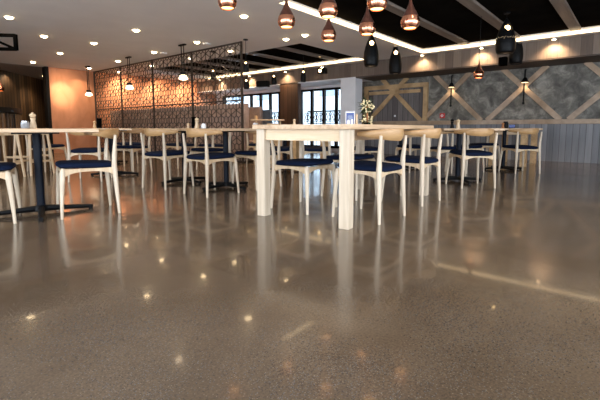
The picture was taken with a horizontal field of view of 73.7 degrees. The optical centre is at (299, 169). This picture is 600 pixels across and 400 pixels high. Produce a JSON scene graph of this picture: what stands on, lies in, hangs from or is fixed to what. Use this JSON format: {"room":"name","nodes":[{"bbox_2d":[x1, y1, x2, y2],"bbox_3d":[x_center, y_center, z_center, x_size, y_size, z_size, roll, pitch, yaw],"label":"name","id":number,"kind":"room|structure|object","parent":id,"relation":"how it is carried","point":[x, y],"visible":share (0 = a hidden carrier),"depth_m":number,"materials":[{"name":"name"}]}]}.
{"room":"cafe","nodes":[
{"label":"cafe","id":0,"kind":"room"},
{"bbox_2d":[0,69,46,149],"bbox_3d":[-9.347,-1.897,13.004,0.105,2.600,8.570,-1,6,-8],"label":"wall","id":1,"kind":"structure","parent":0,"point":[26,93],"depth_m":13.66,"materials":[{"name":"brown wood"}]},
{"bbox_2d":[42,66,53,152],"bbox_3d":[-7.529,-1.763,11.950,0.250,2.550,0.090,5,8,40],"label":"wall","id":2,"kind":"structure","parent":0,"point":[45,70],"depth_m":11.86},
{"bbox_2d":[48,67,216,152],"bbox_3d":[-5.508,-2.011,14.346,0.150,2.550,6.200,5,8,40],"label":"wall","id":3,"kind":"structure","parent":0,"point":[70,106],"depth_m":12.71,"materials":[{"name":"orange paint"}]},
{"bbox_2d":[197,33,599,91],"bbox_3d":[2.316,-2.704,10.510,16.650,0.380,0.060,5,8,40],"label":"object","id":4,"kind":"structure","parent":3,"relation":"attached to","point":[589,44],"depth_m":9.56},
{"bbox_2d":[498,57,507,65],"bbox_3d":[4.395,-2.333,8.650,0.160,0.180,0.180,5,8,40],"label":"wall speaker","id":5,"kind":"object","parent":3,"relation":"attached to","point":[502,61],"visible":1,"depth_m":8.59,"materials":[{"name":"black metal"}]},
{"bbox_2d":[160,43,352,75],"bbox_3d":[-1.683,-3.176,11.668,6.678,0.100,2.678,5,8,40],"label":"ceiling","id":6,"kind":"structure","parent":0,"point":[273,52],"depth_m":11.02,"materials":[{"name":"paint"}]},
{"bbox_2d":[153,68,210,75],"bbox_3d":[-3.954,-3.297,13.533,0.170,0.045,2.620,5,8,40],"label":"trim","id":7,"kind":"structure","parent":6,"relation":"attached to","point":[178,71],"depth_m":13.46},
{"bbox_2d":[174,65,234,73],"bbox_3d":[-3.135,-3.226,12.848,0.170,0.045,2.620,5,8,40],"label":"trim","id":8,"kind":"structure","parent":6,"relation":"attached to","point":[197,68],"depth_m":12.81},
{"bbox_2d":[193,61,256,70],"bbox_3d":[-2.315,-3.155,12.164,0.170,0.045,2.620,5,8,40],"label":"trim","id":9,"kind":"structure","parent":6,"relation":"attached to","point":[203,62],"depth_m":12.04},
{"bbox_2d":[218,57,280,67],"bbox_3d":[-1.495,-3.084,11.480,0.170,0.045,2.620,5,8,40],"label":"trim","id":10,"kind":"structure","parent":6,"relation":"attached to","point":[224,58],"depth_m":11.60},
{"bbox_2d":[243,52,307,64],"bbox_3d":[-0.676,-3.013,10.796,0.170,0.045,2.620,5,8,40],"label":"trim","id":11,"kind":"structure","parent":6,"relation":"attached to","point":[249,53],"depth_m":10.76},
{"bbox_2d":[300,54,305,81],"bbox_3d":[0.084,-2.598,10.162,0.150,0.738,0.150,0,6,0],"label":"pendant","id":12,"kind":"object","parent":6,"relation":"hanging from","point":[303,74],"visible":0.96,"depth_m":10.14,"materials":[{"name":"brown metal"}]},
{"bbox_2d":[276,46,337,60],"bbox_3d":[0.144,-2.942,10.112,0.170,0.045,2.620,5,8,40],"label":"trim","id":13,"kind":"structure","parent":6,"relation":"attached to","point":[283,47],"depth_m":10.06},
{"bbox_2d":[280,82,300,145],"bbox_3d":[-0.312,-1.670,12.886,0.768,2.172,0.140,5,8,40],"label":"wall column","id":14,"kind":"structure","parent":0,"point":[290,94],"depth_m":12.75,"materials":[{"name":"brown wood"}]},
{"bbox_2d":[0,150,599,399],"bbox_3d":[-3.714,0.007,8.220,23.000,0.200,14.550,5,8,40],"label":"floor","id":15,"kind":"structure","parent":0,"point":[481,291],"depth_m":1.89,"materials":[{"name":"concrete"}]},
{"bbox_2d":[0,162,21,223],"bbox_3d":[-2.589,0.050,3.205,0.522,0.752,0.512,-3,7,-30],"label":"dining chair","id":16,"kind":"object","parent":15,"relation":"on","point":[7,169],"visible":0.99,"depth_m":3.16,"materials":[{"name":"brown wood"}]},
{"bbox_2d":[0,107,24,161],"bbox_3d":[-6.874,-0.735,8.736,3.110,1.170,1.317,5,8,40],"label":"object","id":17,"kind":"structure","parent":15,"relation":"on","point":[10,117],"depth_m":8.16,"materials":[{"name":"wood"}]},
{"bbox_2d":[0,107,21,113],"bbox_3d":[-6.874,-1.263,8.681,3.110,0.110,1.317,5,8,40],"label":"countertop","id":18,"kind":"structure","parent":17,"relation":"on","point":[2,109],"depth_m":8.13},
{"bbox_2d":[0,128,25,176],"bbox_3d":[-4.525,-0.245,6.049,0.438,0.752,0.438,2,6,20],"label":"bar stool","id":19,"kind":"object","parent":15,"relation":"on","point":[2,135],"visible":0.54,"depth_m":6.16,"materials":[{"name":"brown wood"}]},
{"bbox_2d":[13,128,55,175],"bbox_3d":[-4.370,-0.296,6.543,0.438,0.752,0.438,2,6,20],"label":"bar stool","id":20,"kind":"object","parent":15,"relation":"on","point":[50,154],"visible":0.41,"depth_m":6.42,"materials":[{"name":"brown wood"}]},
{"bbox_2d":[25,135,66,171],"bbox_3d":[-4.499,-0.352,7.072,0.512,0.752,0.522,2,6,20],"label":"dining chair","id":21,"kind":"object","parent":15,"relation":"on","point":[45,148],"visible":0.51,"depth_m":6.96,"materials":[{"name":"brown wood"}]},
{"bbox_2d":[0,128,98,221],"bbox_3d":[-2.309,0.015,3.538,0.900,0.750,0.900,-4,7,-32],"label":"pedestal table","id":22,"kind":"object","parent":15,"relation":"on","point":[41,206],"visible":1,"depth_m":3.50,"materials":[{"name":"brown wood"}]},
{"bbox_2d":[29,112,36,127],"bbox_3d":[-2.564,-0.472,3.841,0.059,0.155,0.060,5,8,40],"label":"pepper mill","id":23,"kind":"object","parent":22,"relation":"on","point":[32,122],"visible":0.99,"depth_m":3.82,"materials":[{"name":"brown wood"}]},
{"bbox_2d":[55,128,120,219],"bbox_3d":[-1.898,0.008,3.605,0.522,0.752,0.512,-4,7,-35],"label":"dining chair","id":24,"kind":"object","parent":15,"relation":"on","point":[64,168],"visible":0.99,"depth_m":3.51,"materials":[{"name":"brown wood"}]},
{"bbox_2d":[66,129,112,181],"bbox_3d":[-3.051,-0.218,5.783,0.512,0.752,0.522,-1,6,-9],"label":"dining chair","id":25,"kind":"object","parent":15,"relation":"on","point":[98,151],"visible":0.7,"depth_m":5.60,"materials":[{"name":"brown wood"}]},
{"bbox_2d":[90,128,142,175],"bbox_3d":[-2.972,-0.281,6.389,0.760,0.750,0.760,-1,6,-9],"label":"pedestal table","id":26,"kind":"object","parent":15,"relation":"on","point":[120,129],"visible":0.41,"depth_m":6.36,"materials":[{"name":"brown wood"}]},
{"bbox_2d":[110,110,130,151],"bbox_3d":[-5.361,-1.209,12.626,1.220,1.270,0.640,5,8,40],"label":"bench","id":27,"kind":"object","parent":15,"relation":"on","point":[115,117],"visible":0.08,"depth_m":12.32,"materials":[{"name":"brown fabric"}]},
{"bbox_2d":[116,131,145,165],"bbox_3d":[-3.452,-0.465,8.161,0.512,0.752,0.522,-5,8,-43],"label":"dining chair","id":28,"kind":"object","parent":15,"relation":"on","point":[123,142],"visible":0.44,"depth_m":8.02,"materials":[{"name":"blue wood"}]},
{"bbox_2d":[117,128,151,171],"bbox_3d":[-2.849,-0.325,6.813,0.512,0.752,0.522,2,6,20],"label":"dining chair","id":29,"kind":"object","parent":15,"relation":"on","point":[131,148],"visible":0.65,"depth_m":6.81,"materials":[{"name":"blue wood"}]},
{"bbox_2d":[130,109,153,152],"bbox_3d":[-4.388,-1.125,11.814,1.220,1.270,0.640,5,8,40],"label":"bench","id":30,"kind":"object","parent":15,"relation":"on","point":[144,117],"visible":0.26,"depth_m":11.49,"materials":[{"name":"brown fabric"}]},
{"bbox_2d":[153,107,179,150],"bbox_3d":[-3.416,-1.041,11.002,1.220,1.270,0.640,5,8,40],"label":"bench","id":31,"kind":"object","parent":15,"relation":"on","point":[168,120],"visible":0.17,"depth_m":10.70,"materials":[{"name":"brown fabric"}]},
{"bbox_2d":[140,128,193,189],"bbox_3d":[-1.719,-0.148,5.114,0.512,0.752,0.522,4,7,32],"label":"dining chair","id":32,"kind":"object","parent":15,"relation":"on","point":[165,155],"visible":0.94,"depth_m":4.93,"materials":[{"name":"brown wood"}]},
{"bbox_2d":[93,41,243,162],"bbox_3d":[-3.904,-1.631,10.684,7.035,2.546,0.040,5,8,40],"label":"lattice screen","id":33,"kind":"object","parent":15,"relation":"on","point":[191,53],"visible":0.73,"depth_m":10.08,"materials":[{"name":"brown metal"}]},
{"bbox_2d":[155,128,204,184],"bbox_3d":[-1.621,-0.199,5.599,0.840,0.750,0.722,5,8,40],"label":"pedestal table","id":34,"kind":"object","parent":15,"relation":"on","point":[173,179],"visible":0.51,"depth_m":5.54,"materials":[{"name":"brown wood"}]},
{"bbox_2d":[166,132,196,168],"bbox_3d":[-2.289,-0.420,7.728,0.522,0.752,0.512,5,8,40],"label":"dining chair","id":35,"kind":"object","parent":15,"relation":"on","point":[177,145],"visible":0.49,"depth_m":7.56,"materials":[{"name":"brown wood"}]},
{"bbox_2d":[179,105,209,150],"bbox_3d":[-2.443,-0.957,10.190,1.220,1.270,0.640,5,8,40],"label":"bench","id":36,"kind":"object","parent":15,"relation":"on","point":[206,114],"visible":0.19,"depth_m":9.84,"materials":[{"name":"brown fabric"}]},
{"bbox_2d":[189,132,231,178],"bbox_3d":[-1.309,-0.235,5.946,0.512,0.752,0.522,5,8,40],"label":"dining chair","id":37,"kind":"object","parent":15,"relation":"on","point":[194,150],"visible":0.37,"depth_m":5.91,"materials":[{"name":"brown wood"}]},
{"bbox_2d":[182,128,239,197],"bbox_3d":[-1.049,-0.095,4.599,0.512,0.752,0.522,5,8,40],"label":"dining chair","id":38,"kind":"object","parent":15,"relation":"on","point":[207,158],"visible":1,"depth_m":4.44,"materials":[{"name":"brown wood"}]},
{"bbox_2d":[196,132,229,169],"bbox_3d":[-1.575,-0.384,7.387,0.512,0.752,0.522,3,7,30],"label":"dining chair","id":39,"kind":"object","parent":15,"relation":"on","point":[200,145],"visible":0.28,"depth_m":7.21,"materials":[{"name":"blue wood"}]},
{"bbox_2d":[181,128,256,190],"bbox_3d":[-0.939,-0.144,5.069,0.840,0.750,0.722,5,8,40],"label":"pedestal table","id":40,"kind":"object","parent":15,"relation":"on","point":[225,131],"visible":0.88,"depth_m":5.01,"materials":[{"name":"brown wood"}]},
{"bbox_2d":[210,103,252,160],"bbox_3d":[-1.470,-0.873,9.378,1.220,1.270,0.640,5,8,40],"label":"bench","id":41,"kind":"object","parent":15,"relation":"on","point":[245,105],"visible":0.37,"depth_m":8.97,"materials":[{"name":"brown fabric"}]},
{"bbox_2d":[249,107,262,140],"bbox_3d":[-1.260,-1.032,10.865,0.620,1.320,0.100,5,8,40],"label":"bench","id":42,"kind":"object","parent":15,"relation":"on","point":[253,111],"depth_m":10.74,"materials":[{"name":"brown fabric"}]},
{"bbox_2d":[232,131,281,189],"bbox_3d":[-0.537,-0.153,5.159,0.512,0.752,0.522,5,8,40],"label":"dining chair","id":43,"kind":"object","parent":15,"relation":"on","point":[252,155],"visible":0.43,"depth_m":5.08,"materials":[{"name":"brown wood"}]},
{"bbox_2d":[246,133,276,166],"bbox_3d":[-0.762,-0.423,7.764,0.512,0.752,0.522,-3,7,-30],"label":"dining chair","id":44,"kind":"object","parent":15,"relation":"on","point":[253,145],"visible":0.28,"depth_m":7.78,"materials":[{"name":"brown wood"}]},
{"bbox_2d":[262,110,271,124],"bbox_3d":[-1.106,-1.106,11.777,0.750,1.280,0.100,5,8,40],"label":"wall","id":45,"kind":"structure","parent":15,"relation":"on","point":[266,114],"depth_m":11.54,"materials":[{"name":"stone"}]},
{"bbox_2d":[251,119,284,163],"bbox_3d":[-0.688,-0.608,8.630,0.700,0.938,0.360,0,6,0],"label":"table","id":46,"kind":"object","parent":15,"relation":"on","point":[256,120],"visible":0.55,"depth_m":8.45,"materials":[{"name":"brown wood"}]},
{"bbox_2d":[270,140,290,172],"bbox_3d":[-0.264,-0.352,7.076,0.760,0.750,0.760,0,6,-2],"label":"pedestal table","id":47,"kind":"object","parent":15,"relation":"on","point":[284,141],"visible":0.19,"depth_m":7.05,"materials":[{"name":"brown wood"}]},
{"bbox_2d":[270,140,293,177],"bbox_3d":[-0.331,-0.261,6.196,0.512,0.752,0.522,0,6,0],"label":"dining chair","id":48,"kind":"object","parent":15,"relation":"on","point":[283,149],"visible":0.34,"depth_m":6.01,"materials":[{"name":"brown wood"}]},
{"bbox_2d":[271,140,337,214],"bbox_3d":[0.016,-0.011,3.791,0.522,0.752,0.512,5,8,40],"label":"dining chair","id":49,"kind":"object","parent":15,"relation":"on","point":[302,164],"visible":0.66,"depth_m":3.69,"materials":[{"name":"brown wood"}]},
{"bbox_2d":[302,141,330,178],"bbox_3d":[0.241,-0.256,6.147,0.512,0.752,0.522,0,6,0],"label":"dining chair","id":50,"kind":"object","parent":15,"relation":"on","point":[306,149],"visible":0.38,"depth_m":5.96,"materials":[{"name":"brown wood"}]},
{"bbox_2d":[292,141,354,168],"bbox_3d":[0.475,-0.443,7.953,0.850,0.750,1.050,5,8,40],"label":"table","id":51,"kind":"object","parent":15,"relation":"on","point":[295,144],"visible":0.05,"depth_m":7.79,"materials":[{"name":"brown wood"}]},
{"bbox_2d":[252,124,433,229],"bbox_3d":[0.544,-0.046,3.964,0.938,0.783,1.970,4,7,35],"label":"table","id":52,"kind":"object","parent":15,"relation":"on","point":[345,134],"visible":0.81,"depth_m":3.17,"materials":[{"name":"brown wood"}]},
{"bbox_2d":[345,111,354,123],"bbox_3d":[0.519,-0.530,4.140,0.096,0.143,0.045,0,6,2],"label":"menu card","id":53,"kind":"object","parent":52,"relation":"on","point":[350,115],"visible":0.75,"depth_m":4.13,"materials":[{"name":"white paper"}]},
{"bbox_2d":[358,97,374,123],"bbox_3d":[0.733,-0.618,4.338,0.215,0.352,0.229,5,8,40],"label":"flower arrangement","id":54,"kind":"object","parent":52,"relation":"on","point":[365,103],"visible":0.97,"depth_m":4.32,"materials":[{"name":"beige plant"}]},
{"bbox_2d":[321,141,376,200],"bbox_3d":[0.527,-0.081,4.467,0.522,0.752,0.512,5,8,38],"label":"dining chair","id":55,"kind":"object","parent":15,"relation":"on","point":[335,158],"visible":0.4,"depth_m":4.38,"materials":[{"name":"brown wood"}]},
{"bbox_2d":[340,77,361,153],"bbox_3d":[1.472,-1.530,11.540,0.499,2.172,0.360,5,8,40],"label":"wall pier","id":56,"kind":"object","parent":15,"relation":"on","point":[351,87],"visible":0.43,"depth_m":11.35,"materials":[{"name":"white paint"}]},
{"bbox_2d":[354,140,383,161],"bbox_3d":[1.023,-0.266,6.244,0.512,0.752,0.522,-2,6,-20],"label":"dining chair","id":57,"kind":"object","parent":15,"relation":"on","point":[368,149],"visible":0.17,"depth_m":6.12,"materials":[{"name":"brown wood"}]},
{"bbox_2d":[332,129,406,224],"bbox_3d":[0.615,0.030,3.388,0.522,0.752,0.512,5,8,41],"label":"dining chair","id":58,"kind":"object","parent":15,"relation":"on","point":[378,169],"visible":0.91,"depth_m":3.20,"materials":[{"name":"brown wood"}]},
{"bbox_2d":[381,128,442,206],"bbox_3d":[1.175,-0.046,4.121,0.522,0.752,0.512,5,8,41],"label":"dining chair","id":59,"kind":"object","parent":15,"relation":"on","point":[420,162],"visible":0.84,"depth_m":3.91,"materials":[{"name":"brown wood"}]},
{"bbox_2d":[395,137,431,172],"bbox_3d":[1.982,-0.340,6.963,0.512,0.752,0.522,-2,6,-20],"label":"dining chair","id":60,"kind":"object","parent":15,"relation":"on","point":[410,147],"visible":0.47,"depth_m":6.81,"materials":[{"name":"brown wood"}]},
{"bbox_2d":[430,131,465,175],"bbox_3d":[2.339,-0.287,6.448,0.512,0.752,0.522,-1,6,-5],"label":"dining chair","id":61,"kind":"object","parent":15,"relation":"on","point":[452,147],"visible":0.34,"depth_m":6.32,"materials":[{"name":"brown wood"}]},
{"bbox_2d":[445,133,483,173],"bbox_3d":[2.817,-0.331,6.874,0.522,0.752,0.512,-3,7,-30],"label":"dining chair","id":62,"kind":"object","parent":15,"relation":"on","point":[468,147],"visible":0.27,"depth_m":6.75,"materials":[{"name":"brown wood"}]},
{"bbox_2d":[433,128,504,183],"bbox_3d":[2.256,-0.209,5.700,0.840,0.750,0.840,-1,6,-5],"label":"pedestal table","id":63,"kind":"object","parent":15,"relation":"on","point":[457,176],"visible":0.66,"depth_m":5.67,"materials":[{"name":"brown wood"}]},
{"bbox_2d":[445,128,497,188],"bbox_3d":[2.227,-0.155,5.180,0.512,0.752,0.522,0,6,-4],"label":"dining chair","id":64,"kind":"object","parent":15,"relation":"on","point":[463,154],"visible":1,"depth_m":5.00,"materials":[{"name":"brown wood"}]},
{"bbox_2d":[469,136,499,164],"bbox_3d":[3.603,-0.438,7.899,0.512,0.752,0.522,-1,6,-5],"label":"dining chair","id":65,"kind":"object","parent":15,"relation":"on","point":[487,144],"visible":0.31,"depth_m":7.68,"materials":[{"name":"brown wood"}]},
{"bbox_2d":[488,131,537,166],"bbox_3d":[4.476,-0.487,8.379,0.730,0.750,1.150,5,8,40],"label":"table","id":66,"kind":"object","parent":15,"relation":"on","point":[524,137],"visible":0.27,"depth_m":8.14,"materials":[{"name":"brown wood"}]},
{"bbox_2d":[484,128,542,171],"bbox_3d":[3.695,-0.370,7.252,0.840,0.750,0.840,-1,6,-5],"label":"pedestal table","id":67,"kind":"object","parent":15,"relation":"on","point":[504,136],"visible":0.7,"depth_m":7.23,"materials":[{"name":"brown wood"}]},
{"bbox_2d":[498,128,542,173],"bbox_3d":[3.739,-0.320,6.762,0.512,0.752,0.522,-1,6,-6],"label":"dining chair","id":68,"kind":"object","parent":15,"relation":"on","point":[516,148],"visible":0.98,"depth_m":6.58,"materials":[{"name":"brown wood"}]},
{"bbox_2d":[0,0,599,81],"bbox_3d":[-3.778,-2.768,7.855,23.000,0.305,14.350,5,8,40],"label":"ceiling","id":69,"kind":"structure","parent":0,"point":[70,26],"depth_m":7.72,"materials":[{"name":"paint"}]},
{"bbox_2d":[0,33,18,50],"bbox_3d":[-5.197,-2.222,6.555,1.050,0.524,0.051,-1,6,-5],"label":"frame","id":70,"kind":"object","parent":69,"relation":"hanging from","point":[14,47],"visible":1,"depth_m":6.59,"materials":[{"name":"black metal"}]},
{"bbox_2d":[85,66,91,95],"bbox_3d":[-6.223,-2.594,11.752,0.220,0.856,0.190,5,8,40],"label":"pendant","id":71,"kind":"object","parent":69,"relation":"hanging from","point":[88,93],"visible":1,"depth_m":11.73,"materials":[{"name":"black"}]},
{"bbox_2d":[125,56,133,89],"bbox_3d":[-4.358,-2.453,10.194,0.220,0.815,0.190,5,8,40],"label":"pendant","id":72,"kind":"object","parent":69,"relation":"hanging from","point":[129,86],"visible":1,"depth_m":10.17,"materials":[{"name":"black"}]},
{"bbox_2d":[178,44,187,79],"bbox_3d":[-2.542,-2.325,8.676,0.220,0.755,0.190,5,8,40],"label":"pendant","id":73,"kind":"object","parent":69,"relation":"hanging from","point":[183,76],"visible":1,"depth_m":8.65,"materials":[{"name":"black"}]},
{"bbox_2d":[218,0,236,9],"bbox_3d":[-0.652,-1.810,3.563,0.170,0.725,0.170,5,8,40],"label":"pendant","id":74,"kind":"object","parent":69,"relation":"hanging from","point":[223,4],"visible":1,"depth_m":3.55,"materials":[{"name":"brown metal"}]},
{"bbox_2d":[243,39,248,71],"bbox_3d":[-1.107,-2.324,8.166,0.130,0.653,0.130,0,6,0],"label":"pendant","id":75,"kind":"object","parent":69,"relation":"hanging from","point":[245,65],"visible":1,"depth_m":8.15,"materials":[{"name":"brown metal"}]},
{"bbox_2d":[208,58,363,78],"bbox_3d":[-0.829,-3.158,12.693,6.680,0.050,0.024,5,8,40],"label":"strip light","id":76,"kind":"object","parent":69,"relation":"attached to","point":[355,59],"visible":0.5,"depth_m":12.01,"materials":[{"name":"white plastic"}]},
{"bbox_2d":[278,0,294,28],"bbox_3d":[-0.130,-1.782,3.807,0.170,0.831,0.170,5,8,40],"label":"pendant","id":77,"kind":"object","parent":69,"relation":"hanging from","point":[286,19],"visible":1,"depth_m":3.79,"materials":[{"name":"brown metal"}]},
{"bbox_2d":[319,0,337,18],"bbox_3d":[0.248,-1.746,3.457,0.170,0.831,0.170,5,8,40],"label":"pendant","id":78,"kind":"object","parent":69,"relation":"hanging from","point":[328,9],"visible":1,"depth_m":3.43,"materials":[{"name":"brown metal"}]},
{"bbox_2d":[321,19,335,41],"bbox_3d":[0.315,-1.833,4.356,0.170,0.843,0.170,5,8,40],"label":"pendant","id":79,"kind":"object","parent":69,"relation":"hanging from","point":[328,34],"visible":0.87,"depth_m":4.34,"materials":[{"name":"brown metal"}]},
{"bbox_2d":[281,2,422,52],"bbox_3d":[1.329,-2.640,7.706,0.024,0.050,5.070,5,8,40],"label":"strip light","id":80,"kind":"object","parent":69,"relation":"attached to","point":[293,5],"visible":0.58,"depth_m":7.09,"materials":[{"name":"white plastic"}]},
{"bbox_2d":[359,6,375,35],"bbox_3d":[0.670,-1.780,3.955,0.170,0.865,0.170,5,8,40],"label":"pendant","id":81,"kind":"object","parent":69,"relation":"hanging from","point":[367,27],"visible":0.99,"depth_m":3.94,"materials":[{"name":"brown metal"}]},
{"bbox_2d":[367,0,386,11],"bbox_3d":[0.645,-1.742,3.308,0.170,0.808,0.170,5,8,40],"label":"pendant","id":82,"kind":"object","parent":69,"relation":"hanging from","point":[373,5],"visible":1,"depth_m":3.30,"materials":[{"name":"brown metal"}]},
{"bbox_2d":[389,47,401,74],"bbox_3d":[2.138,-2.477,8.966,0.290,0.660,0.290,0,6,0],"label":"pendant","id":83,"kind":"object","parent":69,"relation":"hanging from","point":[395,63],"visible":0.93,"depth_m":8.88,"materials":[{"name":"black metal"}]},
{"bbox_2d":[401,0,419,29],"bbox_3d":[1.004,-1.730,3.604,0.170,0.892,0.170,5,8,40],"label":"pendant","id":84,"kind":"object","parent":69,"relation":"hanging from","point":[410,20],"visible":1,"depth_m":3.59,"materials":[{"name":"brown metal"}]},
{"bbox_2d":[423,28,599,52],"bbox_3d":[5.342,-2.636,7.667,6.170,0.050,0.024,5,8,40],"label":"strip light","id":85,"kind":"object","parent":69,"relation":"attached to","point":[594,29],"visible":1,"depth_m":8.22,"materials":[{"name":"white plastic"}]},
{"bbox_2d":[509,43,522,64],"bbox_3d":[4.644,-2.596,8.566,0.290,0.660,0.290,0,6,0],"label":"pendant","id":86,"kind":"object","parent":69,"relation":"hanging from","point":[517,56],"visible":0.5,"depth_m":8.46,"materials":[{"name":"black metal"}]},
{"bbox_2d":[217,62,599,163],"bbox_3d":[2.974,-1.706,11.403,17.050,2.550,0.230,5,8,40],"label":"wall","id":87,"kind":"structure","parent":0,"point":[564,88],"depth_m":9.33,"materials":[{"name":"paint"}]},
{"bbox_2d":[222,92,279,124],"bbox_3d":[-1.911,-1.919,15.423,3.202,1.945,0.090,5,8,40],"label":"window","id":88,"kind":"structure","parent":87,"relation":"in","point":[271,100],"depth_m":14.84,"materials":[{"name":"clear glass"}]},
{"bbox_2d":[256,80,269,86],"bbox_3d":[-1.208,-2.840,13.313,0.420,0.200,0.330,2,6,20],"label":"wall speaker","id":89,"kind":"object","parent":87,"relation":"attached to","point":[266,83],"visible":1,"depth_m":13.16},
{"bbox_2d":[197,78,369,93],"bbox_3d":[-0.922,-2.849,13.889,7.350,0.030,1.070,5,8,40],"label":"trim","id":90,"kind":"structure","parent":87,"relation":"attached to","point":[329,81],"depth_m":13.11,"materials":[{"name":"white paint"}]},
{"bbox_2d":[301,87,340,148],"bbox_3d":[0.733,-1.690,13.216,1.908,1.945,0.090,5,8,40],"label":"window","id":91,"kind":"structure","parent":87,"relation":"in","point":[322,105],"depth_m":13.20,"materials":[{"name":"clear glass"}]},
{"bbox_2d":[368,78,408,119],"bbox_3d":[2.526,-2.002,11.597,1.309,1.302,0.060,5,8,40],"label":"trim","id":92,"kind":"structure","parent":87,"relation":"attached to","point":[390,96],"depth_m":11.60,"materials":[{"name":"brown wood"}]},
{"bbox_2d":[369,89,420,94],"bbox_3d":[2.683,-2.207,11.432,1.600,0.090,0.070,5,8,40],"label":"trim","id":93,"kind":"structure","parent":87,"relation":"attached to","point":[410,90],"depth_m":11.34,"materials":[{"name":"brown wood"}]},
{"bbox_2d":[368,87,422,120],"bbox_3d":[2.709,-1.866,11.490,1.790,0.950,0.012,5,8,40],"label":"wall panel","id":94,"kind":"object","parent":87,"relation":"attached to","point":[394,106],"visible":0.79,"depth_m":11.42,"materials":[{"name":"grey wood"}]},
{"bbox_2d":[364,82,426,90],"bbox_3d":[2.696,-2.359,11.399,1.920,0.115,0.090,5,8,40],"label":"trim","id":95,"kind":"structure","parent":87,"relation":"attached to","point":[422,84],"depth_m":11.33,"materials":[{"name":"brown wood"}]},
{"bbox_2d":[381,80,421,120],"bbox_3d":[2.868,-1.973,11.314,1.309,1.302,0.056,5,8,40],"label":"trim","id":96,"kind":"structure","parent":87,"relation":"attached to","point":[408,107],"depth_m":11.21,"materials":[{"name":"brown wood"}]},
{"bbox_2d":[422,82,428,120],"bbox_3d":[3.409,-1.840,10.853,0.115,1.030,0.088,5,8,40],"label":"trim","id":97,"kind":"structure","parent":87,"relation":"attached to","point":[426,88],"depth_m":10.82,"materials":[{"name":"brown wood"}]},
{"bbox_2d":[421,72,472,120],"bbox_3d":[3.824,-1.890,10.513,1.307,1.302,0.060,5,8,40],"label":"trim","id":98,"kind":"structure","parent":87,"relation":"attached to","point":[466,76],"depth_m":10.45,"materials":[{"name":"brown wood"}]},
{"bbox_2d":[433,75,482,119],"bbox_3d":[4.059,-1.870,10.320,1.307,1.302,0.056,5,8,40],"label":"trim","id":99,"kind":"structure","parent":87,"relation":"attached to","point":[438,78],"depth_m":10.25,"materials":[{"name":"brown wood"}]},
{"bbox_2d":[356,54,599,80],"bbox_3d":[5.455,-2.296,8.566,9.300,0.030,1.070,5,8,40],"label":"trim","id":100,"kind":"structure","parent":87,"relation":"attached to","point":[579,59],"depth_m":9.21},
{"bbox_2d":[362,119,599,124],"bbox_3d":[5.518,-1.093,9.156,9.800,0.105,0.100,5,8,40],"label":"trim","id":101,"kind":"structure","parent":87,"relation":"attached to","point":[533,121],"depth_m":9.73,"materials":[{"name":"brown wood"}]},
{"bbox_2d":[485,66,548,119],"bbox_3d":[5.100,-1.780,9.448,1.307,1.302,0.060,5,8,40],"label":"trim","id":102,"kind":"structure","parent":87,"relation":"attached to","point":[542,69],"depth_m":9.42,"materials":[{"name":"brown wood"}]},
{"bbox_2d":[520,69,528,103],"bbox_3d":[5.187,-1.915,9.239,0.180,0.812,0.190,5,8,40],"label":"wall sconce","id":103,"kind":"object","parent":87,"relation":"attached to","point":[524,80],"visible":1,"depth_m":9.23,"materials":[{"name":"brown metal"}]},
{"bbox_2d":[501,69,561,118],"bbox_3d":[5.334,-1.760,9.255,1.307,1.302,0.056,5,8,40],"label":"trim","id":104,"kind":"structure","parent":87,"relation":"attached to","point":[538,100],"depth_m":9.19,"materials":[{"name":"brown wood"}]},
{"bbox_2d":[567,91,599,118],"bbox_3d":[6.394,-1.667,8.368,1.306,1.302,0.060,5,8,40],"label":"trim","id":105,"kind":"structure","parent":87,"relation":"attached to","point":[596,96],"depth_m":8.59,"materials":[{"name":"brown wood"}]},
{"bbox_2d":[584,62,599,76],"bbox_3d":[6.583,-1.651,8.213,1.306,1.302,0.056,5,8,40],"label":"trim","id":106,"kind":"structure","parent":87,"relation":"attached to","point":[590,65],"depth_m":8.45,"materials":[{"name":"brown wood"}]},
{"bbox_2d":[292,0,599,48],"bbox_3d":[3.701,-2.560,5.733,6.198,0.100,5.098,5,8,40],"label":"ceiling","id":107,"kind":"structure","parent":0,"point":[526,17],"depth_m":6.87,"materials":[{"name":"paint"}]},
{"bbox_2d":[364,35,378,66],"bbox_3d":[1.367,-2.345,7.662,0.288,0.728,0.288,1,6,5],"label":"pendant","id":108,"kind":"object","parent":107,"relation":"hanging from","point":[371,54],"visible":0.94,"depth_m":7.58,"materials":[{"name":"black metal"}]},
{"bbox_2d":[385,0,468,44],"bbox_3d":[2.089,-2.624,7.048,0.170,0.045,5.040,5,8,40],"label":"trim","id":109,"kind":"structure","parent":107,"relation":"attached to","point":[391,7],"depth_m":7.44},
{"bbox_2d":[473,16,483,77],"bbox_3d":[3.034,-2.082,6.745,0.170,1.060,0.170,5,8,40],"label":"pendant","id":110,"kind":"object","parent":107,"relation":"hanging from","point":[478,73],"visible":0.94,"depth_m":6.74,"materials":[{"name":"brown metal"}]},
{"bbox_2d":[457,0,519,37],"bbox_3d":[2.862,-2.557,6.402,0.170,0.045,5.040,5,8,40],"label":"trim","id":111,"kind":"structure","parent":107,"relation":"attached to","point":[474,6],"depth_m":6.53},
{"bbox_2d":[495,12,515,54],"bbox_3d":[3.434,-2.273,6.666,0.308,0.664,0.308,-2,6,-15],"label":"pendant","id":112,"kind":"object","parent":107,"relation":"hanging from","point":[505,44],"visible":1,"depth_m":6.58,"materials":[{"name":"black metal"}]},
{"bbox_2d":[549,0,580,30],"bbox_3d":[3.659,-2.488,5.737,0.170,0.045,5.040,5,8,40],"label":"trim","id":113,"kind":"structure","parent":107,"relation":"attached to","point":[562,7],"depth_m":6.59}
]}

